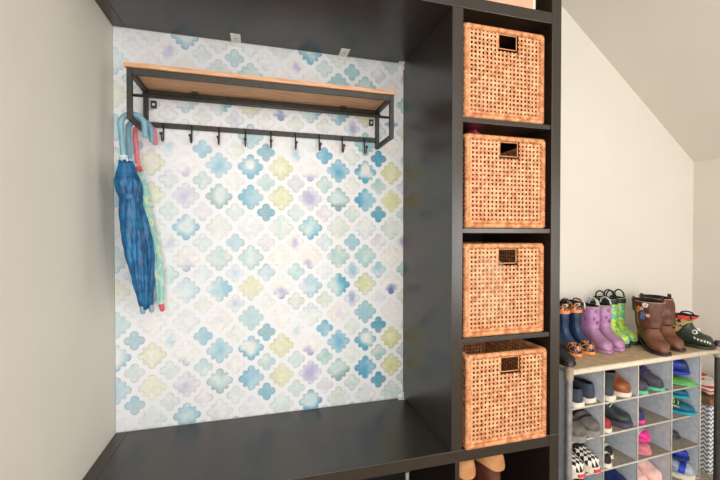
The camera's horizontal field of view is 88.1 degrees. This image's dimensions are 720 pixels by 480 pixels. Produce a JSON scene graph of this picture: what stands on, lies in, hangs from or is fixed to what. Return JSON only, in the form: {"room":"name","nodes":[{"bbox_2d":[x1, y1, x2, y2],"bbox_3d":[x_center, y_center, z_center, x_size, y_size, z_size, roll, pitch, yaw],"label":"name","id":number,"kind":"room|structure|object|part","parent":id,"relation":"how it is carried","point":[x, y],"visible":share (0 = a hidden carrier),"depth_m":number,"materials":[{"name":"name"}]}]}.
{"room":"mudroom","nodes":[
{"label":"mudroom","id":0,"kind":"room"},
{"bbox_2d":[0,0,115,479],"bbox_3d":[-0.428,-0.358,-0.433,0.100,2.915,3.710,0,1,-15],"label":"wall","id":1,"kind":"structure","parent":0,"point":[58,368],"depth_m":0.91,"materials":[{"name":"paint"}]},
{"bbox_2d":[113,27,402,431],"bbox_3d":[-0.331,-0.033,1.414,1.058,1.390,0.001,0,1,-15],"label":"wall","id":2,"kind":"structure","parent":0,"point":[283,264],"depth_m":1.40,"materials":[{"name":"paper"}]},
{"bbox_2d":[230,33,240,46],"bbox_3d":[-0.448,-0.720,1.341,0.034,0.016,0.062,0,1,-15],"label":"bracket","id":3,"kind":"object","parent":2,"relation":"attached to","point":[235,38],"visible":1,"depth_m":1.35,"materials":[{"name":"white plastic"}]},
{"bbox_2d":[123,61,394,153],"bbox_3d":[-0.314,-0.438,1.314,0.863,0.196,0.189,0,1,-15],"label":"coat rack","id":4,"kind":"object","parent":2,"relation":"attached to","point":[155,81],"visible":1,"depth_m":1.30,"materials":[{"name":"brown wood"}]},
{"bbox_2d":[114,112,147,313],"bbox_3d":[-0.706,-0.081,1.152,0.092,0.629,0.062,0,1,-30],"label":"umbrella","id":5,"kind":"object","parent":4,"relation":"hanging from","point":[127,184],"visible":0.99,"depth_m":1.14,"materials":[{"name":"blue fabric"}]},
{"bbox_3d":[-0.698,-0.309,1.145,0.085,0.173,0.017,0,1,-15],"label":"handle","id":6,"kind":"part","parent":5,"relation":"part of","materials":[{"name":"blue plastic"}]},
{"bbox_3d":[-0.718,-0.443,1.206,0.014,0.155,0.182,0,1,-15],"label":"frame","id":7,"kind":"part","parent":4,"relation":"part of","materials":[{"name":"black metal"}]},
{"bbox_2d":[125,118,154,312],"bbox_3d":[-0.722,-0.078,1.205,0.107,0.635,0.062,0,1,-15],"label":"umbrella","id":8,"kind":"object","parent":4,"relation":"hanging from","point":[147,236],"visible":0.41,"depth_m":1.20,"materials":[{"name":"blue fabric"}]},
{"bbox_3d":[-0.711,-0.308,1.204,0.085,0.176,0.017,0,1,-15],"label":"handle","id":9,"kind":"part","parent":8,"relation":"part of","materials":[{"name":"blue plastic"}]},
{"bbox_2d":[132,127,164,311],"bbox_3d":[-0.717,-0.075,1.261,0.100,0.640,0.046,0,1,-15],"label":"umbrella","id":10,"kind":"object","parent":4,"relation":"hanging from","point":[158,274],"visible":0.54,"depth_m":1.25,"materials":[{"name":"green fabric"}]},
{"bbox_3d":[-0.725,-0.303,1.256,0.077,0.185,0.015,0,1,-15],"label":"handle","id":11,"kind":"part","parent":10,"relation":"part of","materials":[{"name":"pink plastic"}]},
{"bbox_3d":[-0.719,-0.472,1.298,0.018,0.026,0.005,0,1,-15],"label":"keyhole plate","id":12,"kind":"part","parent":4,"relation":"part of","materials":[{"name":"black metal"}]},
{"bbox_3d":[-0.291,-0.440,1.236,0.839,0.009,0.009,0,1,-15],"label":"hanging rod","id":13,"kind":"part","parent":4,"relation":"part of","materials":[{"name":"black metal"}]},
{"bbox_3d":[-0.291,-0.510,1.233,0.825,0.020,0.009,0,1,-15],"label":"rail","id":14,"kind":"part","parent":4,"relation":"part of","materials":[{"name":"black metal"}]},
{"bbox_3d":[-0.325,-0.492,1.357,0.839,0.008,0.008,0,1,-15],"label":"hanging rod","id":15,"kind":"part","parent":4,"relation":"part of","materials":[{"name":"black metal"}]},
{"bbox_3d":[-0.336,-0.511,1.399,0.825,0.022,0.010,0,1,-15],"label":"rail","id":16,"kind":"part","parent":4,"relation":"part of","materials":[{"name":"black metal"}]},
{"bbox_3d":[-0.336,-0.402,1.401,0.825,0.018,0.008,0,1,-15],"label":"hook rail","id":17,"kind":"part","parent":4,"relation":"part of","materials":[{"name":"black metal"}]},
{"bbox_3d":[0.046,-0.475,1.507,0.018,0.026,0.005,0,1,-15],"label":"keyhole plate","id":18,"kind":"part","parent":4,"relation":"part of","materials":[{"name":"black metal"}]},
{"bbox_3d":[0.091,-0.445,1.427,0.014,0.155,0.182,0,1,-15],"label":"frame","id":19,"kind":"part","parent":4,"relation":"part of","materials":[{"name":"black metal"}]},
{"bbox_2d":[338,48,349,60],"bbox_3d":[-0.062,-0.721,1.446,0.034,0.016,0.062,0,1,-15],"label":"bracket","id":20,"kind":"object","parent":2,"relation":"attached to","point":[344,52],"visible":1,"depth_m":1.46,"materials":[{"name":"white plastic"}]},
{"bbox_3d":[-0.062,-0.727,1.446,0.034,0.002,0.061,0,1,-15],"label":"plate","id":21,"kind":"part","parent":20,"relation":"part of","materials":[{"name":"white plastic"}]},
{"bbox_2d":[397,61,404,70],"bbox_3d":[0.170,-0.715,1.530,0.026,0.028,0.022,0,1,-15],"label":"bracket","id":22,"kind":"object","parent":2,"relation":"attached to","point":[399,62],"visible":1,"depth_m":1.53,"materials":[{"name":"white plastic"}]},
{"bbox_2d":[113,6,693,432],"bbox_3d":[0.458,-0.358,1.681,2.925,2.865,0.100,0,1,-15],"label":"wall","id":23,"kind":"structure","parent":0,"point":[626,184],"depth_m":1.85,"materials":[{"name":"paint"}]},
{"bbox_2d":[95,0,561,71],"bbox_3d":[-0.079,-0.932,1.260,1.469,0.411,0.404,0,1,-15],"label":"shelf unit","id":24,"kind":"object","parent":23,"relation":"attached to","point":[381,30],"visible":0.77,"depth_m":1.24,"materials":[{"name":"black wood"}]},
{"bbox_3d":[-0.769,-0.930,1.071,0.038,0.411,0.404,0,1,-15],"label":"panel","id":25,"kind":"part","parent":24,"relation":"part of","materials":[{"name":"black wood"}]},
{"bbox_2d":[488,0,535,8],"bbox_3d":[0.414,-0.912,1.379,0.280,0.290,0.338,0,1,-15],"label":"storage box","id":26,"kind":"object","parent":24,"relation":"on","point":[531,4],"visible":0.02,"depth_m":1.24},
{"bbox_3d":[0.612,-0.934,1.448,0.038,0.411,0.404,0,1,-15],"label":"panel","id":27,"kind":"part","parent":24,"relation":"part of","materials":[{"name":"black wood"}]},
{"bbox_2d":[562,0,719,161],"bbox_3d":[1.466,-1.133,0.076,1.822,1.478,3.710,0,1,-15],"label":"ceiling","id":28,"kind":"structure","parent":0,"point":[667,52],"depth_m":1.69,"materials":[{"name":"paint"}]},
{"bbox_2d":[696,470,712,479],"bbox_3d":[0.934,1.120,-0.043,2.925,0.050,3.710,0,1,-15],"label":"floor","id":29,"kind":"structure","parent":0,"point":[703,476],"depth_m":1.69,"materials":[{"name":"carpet"}]},
{"bbox_2d":[82,391,558,479],"bbox_3d":[-0.079,0.857,1.282,1.469,0.444,0.406,0,1,-15],"label":"shelf unit","id":30,"kind":"object","parent":29,"relation":"on","point":[384,439],"depth_m":1.21,"materials":[{"name":"black wood"}]},
{"bbox_3d":[-0.769,0.874,1.093,0.038,0.415,0.404,0,1,-15],"label":"panel","id":31,"kind":"part","parent":30,"relation":"part of","materials":[{"name":"black wood"}]},
{"bbox_3d":[-0.130,0.867,1.469,1.393,0.335,0.006,0,1,-15],"label":"panel","id":32,"kind":"part","parent":30,"relation":"part of","materials":[{"name":"black wood"}]},
{"bbox_3d":[0.170,0.646,1.546,0.026,0.028,0.022,0,1,-15],"label":"corner bracket","id":33,"kind":"part","parent":30,"relation":"part of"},
{"bbox_2d":[405,471,408,479],"bbox_3d":[0.145,0.875,1.145,0.012,0.326,0.012,0,1,-15],"label":"metal rod","id":34,"kind":"object","parent":30,"relation":"on","point":[407,472],"visible":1,"depth_m":1.14,"materials":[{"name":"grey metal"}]},
{"bbox_2d":[459,460,475,479],"bbox_3d":[0.353,0.887,1.260,0.098,0.299,0.263,0,1,-13],"label":"boot","id":35,"kind":"object","parent":30,"relation":"on","point":[467,470],"visible":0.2,"depth_m":1.24,"materials":[{"name":"brown leather"}]},
{"bbox_2d":[403,6,560,450],"bbox_3d":[0.432,-0.033,1.410,0.411,1.390,0.404,0,1,-15],"label":"shelf unit","id":36,"kind":"object","parent":30,"relation":"on","point":[434,234],"visible":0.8,"depth_m":1.27,"materials":[{"name":"black wood"}]},
{"bbox_3d":[0.252,-0.033,1.361,0.038,1.390,0.404,0,1,-15],"label":"panel","id":37,"kind":"part","parent":36,"relation":"part of","materials":[{"name":"black wood"}]},
{"bbox_3d":[0.380,-0.035,1.598,0.335,1.390,0.006,0,1,-15],"label":"panel","id":38,"kind":"part","parent":36,"relation":"part of","materials":[{"name":"black wood"}]},
{"bbox_2d":[462,241,543,337],"bbox_3d":[0.431,0.160,1.393,0.306,0.302,0.360,0,1,-15],"label":"storage basket","id":39,"kind":"object","parent":36,"relation":"on","point":[507,323],"visible":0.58,"depth_m":1.23,"materials":[{"name":"wicker"}]},
{"bbox_3d":[0.292,0.161,1.355,0.003,0.300,0.360,0,1,-15],"label":"panel","id":40,"kind":"part","parent":39,"relation":"part of","materials":[{"name":"wicker"}]},
{"bbox_3d":[0.338,0.163,1.191,0.018,0.288,0.018,0,1,-15],"label":"corner post","id":41,"kind":"part","parent":39,"relation":"part of","materials":[{"name":"wicker"}]},
{"bbox_2d":[462,256,510,323],"bbox_3d":[0.432,0.178,1.373,0.220,0.243,0.261,0,1,-15],"label":"cloth bundle","id":42,"kind":"object","parent":39,"relation":"in","point":[499,265],"visible":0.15,"depth_m":1.29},
{"bbox_3d":[0.570,0.160,1.431,0.003,0.300,0.360,0,1,-15],"label":"panel","id":43,"kind":"part","parent":39,"relation":"part of","materials":[{"name":"wicker"}]},
{"bbox_3d":[0.615,0.162,1.266,0.018,0.288,0.018,0,1,-15],"label":"corner post","id":44,"kind":"part","parent":39,"relation":"part of","materials":[{"name":"wicker"}]},
{"bbox_2d":[463,22,544,123],"bbox_3d":[0.430,-0.542,1.387,0.306,0.302,0.360,0,1,-15],"label":"storage basket","id":45,"kind":"object","parent":36,"relation":"on","point":[528,53],"visible":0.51,"depth_m":1.22,"materials":[{"name":"wicker"}]},
{"bbox_3d":[0.337,-0.539,1.184,0.018,0.288,0.018,0,1,-15],"label":"corner post","id":46,"kind":"part","parent":45,"relation":"part of","materials":[{"name":"wicker"}]},
{"bbox_3d":[0.384,-0.543,1.553,0.303,0.300,0.003,0,1,-15],"label":"panel","id":47,"kind":"part","parent":45,"relation":"part of","materials":[{"name":"wicker"}]},
{"bbox_3d":[0.568,-0.542,1.425,0.003,0.300,0.360,0,1,-15],"label":"panel","id":48,"kind":"part","parent":45,"relation":"part of","materials":[{"name":"wicker"}]},
{"bbox_3d":[0.614,-0.540,1.260,0.018,0.288,0.018,0,1,-15],"label":"corner post","id":49,"kind":"part","parent":45,"relation":"part of","materials":[{"name":"wicker"}]},
{"bbox_2d":[463,133,545,228],"bbox_3d":[0.434,-0.191,1.389,0.306,0.302,0.360,0,1,-15],"label":"storage basket","id":50,"kind":"object","parent":36,"relation":"on","point":[528,162],"visible":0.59,"depth_m":1.22,"materials":[{"name":"wicker"}]},
{"bbox_3d":[0.295,-0.190,1.351,0.003,0.300,0.360,0,1,-15],"label":"panel","id":51,"kind":"part","parent":50,"relation":"part of","materials":[{"name":"wicker"}]},
{"bbox_3d":[0.342,-0.188,1.186,0.018,0.288,0.018,0,1,-15],"label":"corner post","id":52,"kind":"part","parent":50,"relation":"part of","materials":[{"name":"wicker"}]},
{"bbox_2d":[463,130,484,219],"bbox_3d":[0.376,-0.217,1.293,0.099,0.330,0.163,0,1,-15],"label":"cloth bundle","id":53,"kind":"object","parent":50,"relation":"in","point":[471,131],"visible":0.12,"depth_m":1.24,"materials":[{"name":"fabric"}]},
{"bbox_3d":[0.573,-0.191,1.427,0.003,0.300,0.360,0,1,-15],"label":"panel","id":54,"kind":"part","parent":50,"relation":"part of","materials":[{"name":"wicker"}]},
{"bbox_3d":[0.618,-0.189,1.262,0.018,0.288,0.018,0,1,-15],"label":"corner post","id":55,"kind":"part","parent":50,"relation":"part of","materials":[{"name":"wicker"}]},
{"bbox_3d":[0.433,0.319,1.411,0.335,0.016,0.390,0,1,-15],"label":"shelf","id":56,"kind":"part","parent":36,"relation":"part of","materials":[{"name":"black wood"}]},
{"bbox_3d":[0.433,-0.032,1.407,0.335,0.016,0.390,0,1,-15],"label":"shelf","id":57,"kind":"part","parent":36,"relation":"part of","materials":[{"name":"black wood"}]},
{"bbox_3d":[0.433,-0.383,1.403,0.335,0.016,0.390,0,1,-15],"label":"shelf","id":58,"kind":"part","parent":36,"relation":"part of","materials":[{"name":"black wood"}]},
{"bbox_3d":[0.612,-0.034,1.459,0.038,1.390,0.404,0,1,-15],"label":"panel","id":59,"kind":"part","parent":36,"relation":"part of","materials":[{"name":"black wood"}]},
{"bbox_2d":[472,454,504,479],"bbox_3d":[0.470,0.887,1.303,0.098,0.299,0.263,0,1,-21],"label":"boot","id":60,"kind":"object","parent":30,"relation":"on","point":[487,468],"visible":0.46,"depth_m":1.29,"materials":[{"name":"brown leather"}]},
{"bbox_2d":[462,339,546,449],"bbox_3d":[0.434,0.511,1.380,0.306,0.302,0.360,0,1,-15],"label":"storage basket","id":61,"kind":"object","parent":30,"relation":"on","point":[488,419],"visible":0.59,"depth_m":1.22,"materials":[{"name":"wicker"}]},
{"bbox_3d":[0.295,0.512,1.342,0.003,0.300,0.360,0,1,-15],"label":"panel","id":62,"kind":"part","parent":61,"relation":"part of","materials":[{"name":"wicker"}]},
{"bbox_3d":[0.341,0.514,1.177,0.018,0.288,0.018,0,1,-15],"label":"corner post","id":63,"kind":"part","parent":61,"relation":"part of","materials":[{"name":"wicker"}]},
{"bbox_3d":[0.388,0.510,1.546,0.303,0.300,0.003,0,1,-15],"label":"panel","id":64,"kind":"part","parent":61,"relation":"part of","materials":[{"name":"wicker"}]},
{"bbox_3d":[0.528,0.509,1.583,0.018,0.288,0.018,0,1,-15],"label":"corner post","id":65,"kind":"part","parent":61,"relation":"part of","materials":[{"name":"wicker"}]},
{"bbox_3d":[0.572,0.511,1.417,0.003,0.300,0.360,0,1,-15],"label":"panel","id":66,"kind":"part","parent":61,"relation":"part of","materials":[{"name":"wicker"}]},
{"bbox_3d":[0.618,0.513,1.253,0.018,0.288,0.018,0,1,-15],"label":"corner post","id":67,"kind":"part","parent":61,"relation":"part of","materials":[{"name":"wicker"}]},
{"bbox_3d":[0.612,0.869,1.470,0.038,0.415,0.404,0,1,-15],"label":"panel","id":68,"kind":"part","parent":30,"relation":"part of","materials":[{"name":"black wood"}]},
{"bbox_2d":[559,334,719,479],"bbox_3d":[1.127,0.758,1.641,0.871,0.634,0.313,0,1,-18],"label":"shoe rack","id":69,"kind":"object","parent":29,"relation":"on","point":[657,407],"visible":0.52,"depth_m":1.55,"materials":[{"name":"grey fabric"}]},
{"bbox_2d":[559,346,575,365],"bbox_3d":[0.799,0.455,1.485,0.068,0.046,0.157,0,1,-1],"label":"shoe","id":70,"kind":"object","parent":69,"relation":"on","point":[564,355],"visible":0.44,"depth_m":1.43,"materials":[{"name":"black rubber"}]},
{"bbox_3d":[0.771,0.765,1.375,0.023,0.625,0.022,0,1,-18],"label":"post","id":71,"kind":"part","parent":69,"relation":"part of","materials":[{"name":"grey metal"}]},
{"bbox_2d":[559,298,582,356],"bbox_3d":[0.881,0.367,1.597,0.064,0.219,0.176,0,1,-8],"label":"boot","id":72,"kind":"object","parent":69,"relation":"on","point":[566,341],"visible":0.66,"depth_m":1.58,"materials":[{"name":"blue rubber"}]},
{"bbox_2d":[572,384,584,407],"bbox_3d":[0.801,0.594,1.477,0.080,0.067,0.178,0,1,-16],"label":"sneaker","id":73,"kind":"object","parent":69,"relation":"on","point":[577,401],"visible":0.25,"depth_m":1.39,"materials":[{"name":"blue fabric"}]},
{"bbox_2d":[562,297,595,355],"bbox_3d":[0.948,0.367,1.622,0.064,0.219,0.176,0,1,-8],"label":"boot","id":74,"kind":"object","parent":69,"relation":"on","point":[575,329],"visible":0.74,"depth_m":1.61,"materials":[{"name":"blue rubber"}]},
{"bbox_2d":[572,452,585,478],"bbox_3d":[0.797,0.848,1.474,0.084,0.078,0.194,0,1,-18],"label":"sneaker","id":75,"kind":"object","parent":69,"relation":"on","point":[578,471],"visible":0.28,"depth_m":1.39,"materials":[{"name":"fabric"}]},
{"bbox_2d":[572,415,586,442],"bbox_3d":[0.801,0.709,1.458,0.084,0.086,0.172,0,1,-17],"label":"shoe","id":76,"kind":"object","parent":69,"relation":"on","point":[579,435],"visible":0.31,"depth_m":1.38,"materials":[{"name":"grey fabric"}]},
{"bbox_2d":[573,377,595,403],"bbox_3d":[0.868,0.590,1.513,0.082,0.073,0.178,0,1,-16],"label":"sneaker","id":77,"kind":"object","parent":69,"relation":"on","point":[588,389],"visible":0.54,"depth_m":1.43,"materials":[{"name":"blue fabric"}]},
{"bbox_2d":[572,443,600,473],"bbox_3d":[0.872,0.848,1.503,0.084,0.078,0.194,0,1,-19],"label":"sneaker","id":78,"kind":"object","parent":69,"relation":"on","point":[591,462],"visible":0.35,"depth_m":1.43,"materials":[{"name":"fabric"}]},
{"bbox_2d":[572,409,600,437],"bbox_3d":[0.876,0.708,1.495,0.084,0.086,0.172,0,1,-19],"label":"shoe","id":79,"kind":"object","parent":69,"relation":"on","point":[592,426],"visible":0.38,"depth_m":1.43,"materials":[{"name":"grey fabric"}]},
{"bbox_2d":[575,297,613,353],"bbox_3d":[1.034,0.369,1.650,0.078,0.214,0.198,0,1,-7],"label":"boot","id":80,"kind":"object","parent":69,"relation":"on","point":[590,315],"visible":0.76,"depth_m":1.63,"materials":[{"name":"purple rubber"}]},
{"bbox_2d":[586,296,625,351],"bbox_3d":[1.108,0.369,1.681,0.078,0.214,0.198,0,1,-7],"label":"boot","id":81,"kind":"object","parent":69,"relation":"on","point":[605,329],"visible":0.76,"depth_m":1.66,"materials":[{"name":"purple rubber"}]},
{"bbox_2d":[604,447,611,467],"bbox_3d":[0.954,0.849,1.506,0.057,0.077,0.127,0,1,-18],"label":"sneaker","id":82,"kind":"object","parent":69,"relation":"on","point":[607,458],"visible":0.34,"depth_m":1.45,"materials":[{"name":"black fabric"}]},
{"bbox_2d":[605,417,611,432],"bbox_3d":[0.955,0.719,1.501,0.054,0.064,0.116,0,1,-20],"label":"shoe","id":83,"kind":"object","parent":69,"relation":"on","point":[608,429],"visible":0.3,"depth_m":1.45,"materials":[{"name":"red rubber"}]},
{"bbox_2d":[604,439,613,459],"bbox_3d":[0.993,0.848,1.560,0.057,0.077,0.127,0,1,-24],"label":"sneaker","id":84,"kind":"object","parent":69,"relation":"on","point":[607,446],"visible":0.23,"depth_m":1.51,"materials":[{"name":"black fabric"}]},
{"bbox_2d":[605,370,615,400],"bbox_3d":[0.958,0.570,1.529,0.076,0.112,0.182,0,1,-18],"label":"boot","id":85,"kind":"object","parent":69,"relation":"on","point":[610,375],"visible":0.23,"depth_m":1.45,"materials":[{"name":"leather"}]},
{"bbox_2d":[594,290,630,347],"bbox_3d":[1.175,0.357,1.737,0.064,0.236,0.187,0,1,-7],"label":"boot","id":86,"kind":"object","parent":69,"relation":"on","point":[614,301],"visible":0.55,"depth_m":1.72,"materials":[{"name":"green rubber"}]},
{"bbox_2d":[604,469,626,479],"bbox_3d":[1.033,0.981,1.580,0.086,0.090,0.198,0,1,-24],"label":"sneaker","id":87,"kind":"object","parent":69,"relation":"on","point":[613,474],"visible":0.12,"depth_m":1.53,"materials":[{"name":"blue fabric"}]},
{"bbox_2d":[605,403,632,428],"bbox_3d":[1.034,0.688,1.550,0.080,0.124,0.168,-1,1,-42],"label":"sneaker","id":88,"kind":"object","parent":69,"relation":"on","point":[617,417],"visible":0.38,"depth_m":1.50,"materials":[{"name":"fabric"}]},
{"bbox_2d":[603,289,638,344],"bbox_3d":[1.238,0.356,1.772,0.064,0.236,0.187,0,1,-7],"label":"boot","id":89,"kind":"object","parent":69,"relation":"on","point":[620,323],"visible":0.52,"depth_m":1.75,"materials":[{"name":"green rubber"}]},
{"bbox_2d":[613,369,631,397],"bbox_3d":[1.042,0.558,1.549,0.082,0.137,0.156,0,1,-24],"label":"sneaker","id":90,"kind":"object","parent":69,"relation":"on","point":[622,388],"visible":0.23,"depth_m":1.49,"materials":[{"name":"brown leather"}]},
{"bbox_2d":[572,384,698,407],"bbox_3d":[1.084,0.628,1.623,0.726,0.004,0.267,0,1,-18],"label":"shelf","id":91,"kind":"object","parent":69,"relation":"attached to","point":[600,402],"depth_m":1.50,"materials":[{"name":"beige fabric"}]},
{"bbox_2d":[585,437,696,472],"bbox_3d":[1.084,0.888,1.626,0.726,0.004,0.267,0,1,-18],"label":"shelf","id":92,"kind":"object","parent":69,"relation":"attached to","point":[622,457],"depth_m":1.56,"materials":[{"name":"grey wood"}]},
{"bbox_2d":[639,408,644,423],"bbox_3d":[1.130,0.713,1.595,0.066,0.073,0.167,0,1,-18],"label":"sneaker","id":93,"kind":"object","parent":69,"relation":"on","point":[641,413],"visible":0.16,"depth_m":1.52,"materials":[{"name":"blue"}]},
{"bbox_2d":[587,406,696,437],"bbox_3d":[1.084,0.752,1.624,0.726,0.004,0.267,0,1,-18],"label":"shelf","id":94,"kind":"object","parent":69,"relation":"attached to","point":[652,416],"depth_m":1.56,"materials":[{"name":"beige fabric"}]},
{"bbox_2d":[638,469,647,479],"bbox_3d":[1.134,0.971,1.593,0.090,0.109,0.182,0,1,-18],"label":"slipper","id":95,"kind":"object","parent":69,"relation":"on","point":[641,476],"visible":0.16,"depth_m":1.53,"materials":[{"name":"pink fabric"}]},
{"bbox_2d":[639,378,647,394],"bbox_3d":[1.132,0.582,1.581,0.072,0.087,0.167,0,1,-18],"label":"sneaker","id":96,"kind":"object","parent":69,"relation":"on","point":[643,390],"visible":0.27,"depth_m":1.51,"materials":[{"name":"grey"}]},
{"bbox_2d":[638,441,651,455],"bbox_3d":[1.153,0.862,1.608,0.080,0.047,0.178,0,1,-28],"label":"sandal","id":97,"kind":"object","parent":69,"relation":"on","point":[644,449],"visible":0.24,"depth_m":1.53,"materials":[{"name":"pink"}]},
{"bbox_2d":[638,428,650,441],"bbox_3d":[1.154,0.806,1.608,0.079,0.056,0.167,0,1,-30],"label":"sandal","id":98,"kind":"object","parent":97,"relation":"on","point":[644,436],"visible":0.27,"depth_m":1.54,"materials":[{"name":"pink fabric"}]},
{"bbox_2d":[638,460,661,479],"bbox_3d":[1.217,0.971,1.628,0.090,0.109,0.182,0,1,-22],"label":"slipper","id":99,"kind":"object","parent":69,"relation":"on","point":[646,467],"visible":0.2,"depth_m":1.57,"materials":[{"name":"pink fabric"}]},
{"bbox_2d":[631,296,671,356],"bbox_3d":[1.278,0.365,1.629,0.114,0.223,0.222,0,1,14],"label":"boot","id":100,"kind":"object","parent":69,"relation":"on","point":[649,312],"visible":0.99,"depth_m":1.61,"materials":[{"name":"brown leather"}]},
{"bbox_2d":[639,365,664,391],"bbox_3d":[1.214,0.580,1.612,0.076,0.092,0.172,0,1,-30],"label":"sneaker","id":101,"kind":"object","parent":69,"relation":"on","point":[654,383],"visible":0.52,"depth_m":1.56,"materials":[{"name":"grey"}]},
{"bbox_2d":[638,293,685,351],"bbox_3d":[1.384,0.364,1.703,0.120,0.223,0.250,0,1,9],"label":"boot","id":102,"kind":"object","parent":69,"relation":"on","point":[676,343],"visible":0.48,"depth_m":1.66,"materials":[{"name":"brown leather"}]},
{"bbox_2d":[672,429,680,438],"bbox_3d":[1.362,0.868,1.716,0.178,0.033,0.076,1,1,38],"label":"slipper","id":103,"kind":"object","parent":69,"relation":"on","point":[675,435],"visible":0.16,"depth_m":1.66,"materials":[{"name":"grey"}]},
{"bbox_2d":[672,459,694,479],"bbox_3d":[1.368,0.991,1.658,0.188,0.069,0.089,1,1,44],"label":"sneaker","id":104,"kind":"object","parent":69,"relation":"on","point":[682,470],"visible":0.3,"depth_m":1.60,"materials":[{"name":"grey"}]},
{"bbox_2d":[672,450,689,460],"bbox_3d":[1.363,0.921,1.672,0.178,0.065,0.080,1,1,42],"label":"sneaker","id":105,"kind":"object","parent":104,"relation":"on","point":[683,455],"visible":0.14,"depth_m":1.61,"materials":[{"name":"blue fabric"}]},
{"bbox_2d":[673,398,696,415],"bbox_3d":[1.370,0.719,1.647,0.178,0.060,0.078,0,1,34],"label":"sneaker","id":106,"kind":"object","parent":69,"relation":"on","point":[679,407],"visible":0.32,"depth_m":1.60,"materials":[{"name":"teal fabric"}]},
{"bbox_2d":[673,389,689,398],"bbox_3d":[1.372,0.663,1.681,0.178,0.060,0.078,0,1,32],"label":"sneaker","id":107,"kind":"object","parent":106,"relation":"on","point":[680,394],"visible":0.15,"depth_m":1.62,"materials":[{"name":"teal fabric"}]},
{"bbox_2d":[673,375,696,386],"bbox_3d":[1.371,0.614,1.653,0.183,0.022,0.084,0,1,36],"label":"sandal","id":108,"kind":"object","parent":69,"relation":"on","point":[677,380],"visible":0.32,"depth_m":1.60,"materials":[{"name":"rubber"}]},
{"bbox_2d":[673,359,690,374],"bbox_3d":[1.372,0.544,1.671,0.167,0.082,0.084,0,1,34],"label":"sneaker","id":109,"kind":"object","parent":108,"relation":"on","point":[680,367],"visible":0.38,"depth_m":1.62,"materials":[{"name":"blue fabric"}]},
{"bbox_2d":[672,311,715,349],"bbox_3d":[1.492,0.401,1.679,0.084,0.150,0.162,-1,1,-39],"label":"boot","id":110,"kind":"object","parent":69,"relation":"on","point":[683,326],"visible":0.88,"depth_m":1.66,"materials":[{"name":"green rubber"}]},
{"bbox_3d":[1.571,0.762,1.637,0.023,0.625,0.022,0,1,-18],"label":"post","id":111,"kind":"part","parent":69,"relation":"part of","materials":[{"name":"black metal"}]},
{"bbox_2d":[700,390,713,473],"bbox_3d":[1.675,0.900,1.839,0.233,0.345,0.233,0,1,-15],"label":"storage box","id":112,"kind":"object","parent":29,"relation":"on","point":[707,401],"visible":0.25,"depth_m":1.71,"materials":[{"name":"grey fabric"}]},
{"bbox_2d":[701,372,713,394],"bbox_3d":[1.680,0.694,1.830,0.190,0.062,0.190,0,1,-15],"label":"folded cloth","id":113,"kind":"object","parent":112,"relation":"on","point":[707,382],"visible":0.31,"depth_m":1.75,"materials":[{"name":"white fabric"}]},
{"bbox_3d":[1.675,0.742,1.837,0.233,0.030,0.233,0,1,-15],"label":"lid","id":114,"kind":"part","parent":112,"relation":"part of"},
{"bbox_2d":[692,158,719,378],"bbox_3d":[2.310,0.348,0.272,0.100,1.487,3.610,0,1,-15],"label":"wall","id":115,"kind":"structure","parent":0,"point":[706,187],"depth_m":1.94,"materials":[{"name":"paint"}]}
]}

